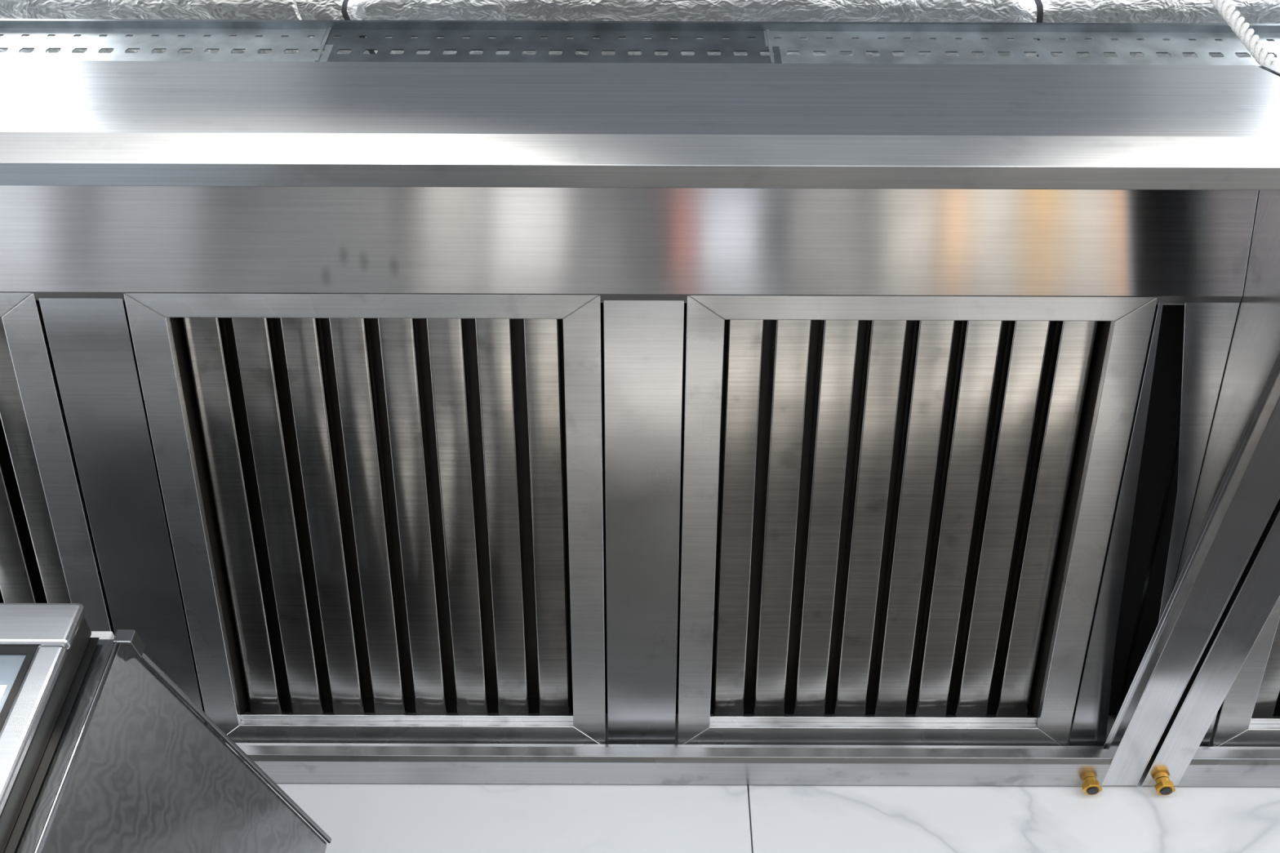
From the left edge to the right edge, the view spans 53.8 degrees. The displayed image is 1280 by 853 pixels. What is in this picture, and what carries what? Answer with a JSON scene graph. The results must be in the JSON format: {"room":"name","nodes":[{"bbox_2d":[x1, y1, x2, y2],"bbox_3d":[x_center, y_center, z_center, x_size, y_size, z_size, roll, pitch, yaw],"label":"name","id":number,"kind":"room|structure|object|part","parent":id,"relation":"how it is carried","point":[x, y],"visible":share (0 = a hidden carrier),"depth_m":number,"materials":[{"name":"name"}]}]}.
{"room":"commercial kitchen","nodes":[
{"label":"commercial kitchen","id":0,"kind":"room"},
{"bbox_2d":[244,711,1279,852],"bbox_3d":[-0.003,0.853,1.259,8.000,3.300,0.120,0,-47,0],"label":"wall","id":1,"kind":"structure","parent":0,"point":[357,818],"depth_m":1.57,"materials":[{"name":"stone"}]},
{"bbox_2d":[0,60,1279,786],"bbox_3d":[-0.297,0.009,1.421,1.858,0.339,0.898,0,-47,0],"label":"exhaust hood","id":2,"kind":"object","parent":1,"relation":"attached to","point":[643,188],"visible":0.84,"depth_m":1.30,"materials":[{"name":"metal"}]},
{"bbox_2d":[0,293,115,636],"bbox_3d":[-0.886,0.113,1.481,0.500,0.222,0.592,0,-47,0],"label":"filter","id":3,"kind":"object","parent":2,"relation":"on","point":[48,554],"visible":0.42,"depth_m":1.45,"materials":[{"name":"metal"}]},
{"bbox_2d":[124,293,605,744],"bbox_3d":[-0.292,0.115,1.481,0.500,0.222,0.592,0,-47,0],"label":"filter","id":4,"kind":"object","parent":2,"relation":"on","point":[389,499],"visible":0.85,"depth_m":1.47,"materials":[{"name":"metal"}]},
{"bbox_3d":[-0.296,-0.226,1.295,1.854,0.080,0.183,0,-47,0],"label":"panel","id":5,"kind":"part","parent":2,"relation":"part of","materials":[{"name":"metal"}]},
{"bbox_3d":[-0.297,0.131,1.470,1.854,0.182,0.597,0,-47,0],"label":"blanking panel","id":6,"kind":"part","parent":2,"relation":"part of","materials":[{"name":"metal"}]},
{"bbox_2d":[677,295,1157,746],"bbox_3d":[0.295,0.118,1.481,0.493,0.222,0.592,0,-47,0],"label":"filter","id":7,"kind":"object","parent":2,"relation":"on","point":[890,501],"visible":0.94,"depth_m":1.47,"materials":[{"name":"metal"}]},
{"bbox_2d":[1081,776,1102,795],"bbox_3d":[0.567,0.451,1.584,0.024,0.016,0.022,0,-47,0],"label":"nozzle","id":8,"kind":"object","parent":2,"relation":"attached to","point":[1091,786],"visible":1,"depth_m":1.58,"materials":[{"name":"gold metal"}]},
{"bbox_2d":[1139,65,1279,786],"bbox_3d":[1.565,0.016,1.421,1.854,0.339,0.898,0,-47,0],"label":"exhaust hood","id":9,"kind":"object","parent":1,"relation":"attached to","point":[1183,755],"visible":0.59,"depth_m":1.47,"materials":[{"name":"metal"}]},
{"bbox_2d":[1154,777,1175,795],"bbox_3d":[0.658,0.452,1.584,0.024,0.016,0.022,0,-47,0],"label":"nozzle","id":10,"kind":"object","parent":9,"relation":"attached to","point":[1163,786],"visible":1,"depth_m":1.58,"materials":[{"name":"gold metal"}]},
{"bbox_3d":[1.565,0.138,1.470,1.850,0.182,0.597,0,-47,0],"label":"blanking panel","id":11,"kind":"part","parent":9,"relation":"part of","materials":[{"name":"metal"}]},
{"bbox_2d":[1208,596,1279,746],"bbox_3d":[0.974,0.120,1.481,0.498,0.222,0.592,0,-47,0],"label":"filter","id":12,"kind":"object","parent":9,"relation":"on","point":[1244,718],"visible":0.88,"depth_m":1.57,"materials":[{"name":"metal"}]},
{"bbox_3d":[0.009,-2.293,0.676,8.000,0.100,5.540,0,-47,0],"label":"ceiling","id":13,"kind":"structure","parent":0,"visible":0},
{"bbox_2d":[0,18,1279,67],"bbox_3d":[0.402,-0.575,1.761,3.600,0.628,0.185,0,-47,0],"label":"cable tray","id":14,"kind":"object","parent":13,"relation":"hanging from","point":[90,31],"visible":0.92,"depth_m":1.55,"materials":[{"name":"metal"}]},
{"bbox_2d":[0,0,1279,57],"bbox_3d":[0.303,-0.460,2.061,4.711,0.331,0.690,0,-47,0],"label":"duct","id":15,"kind":"object","parent":13,"relation":"attached to","point":[1254,11],"visible":0.05,"depth_m":1.74,"materials":[{"name":"metal"}]},
{"bbox_2d":[1209,0,1279,66],"bbox_3d":[0.670,-0.626,1.603,0.017,0.793,0.017,0,-47,0],"label":"rope","id":16,"kind":"object","parent":13,"relation":"hanging from","point":[1261,55],"visible":0.87,"depth_m":1.39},
{"bbox_3d":[0.000,0.008,-1.826,8.000,0.100,5.540,0,-47,0],"label":"floor","id":17,"kind":"structure","parent":0,"visible":0},
{"bbox_2d":[0,603,331,852],"bbox_3d":[-0.744,0.970,0.495,0.819,2.012,0.399,0,-47,0],"label":"oven","id":18,"kind":"object","parent":17,"relation":"on","point":[99,754],"visible":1,"depth_m":1.08,"materials":[{"name":"metal"}]},
{"bbox_3d":[-0.805,0.544,0.676,0.595,1.055,0.005,0,-47,0],"label":"door glass","id":19,"kind":"part","parent":18,"relation":"part of","materials":[{"name":"clear glass"}]},
{"bbox_3d":[-0.818,0.544,0.673,0.669,1.150,0.012,0,-47,0],"label":"door frame","id":20,"kind":"part","parent":18,"relation":"part of","materials":[{"name":"metal"}]}
]}

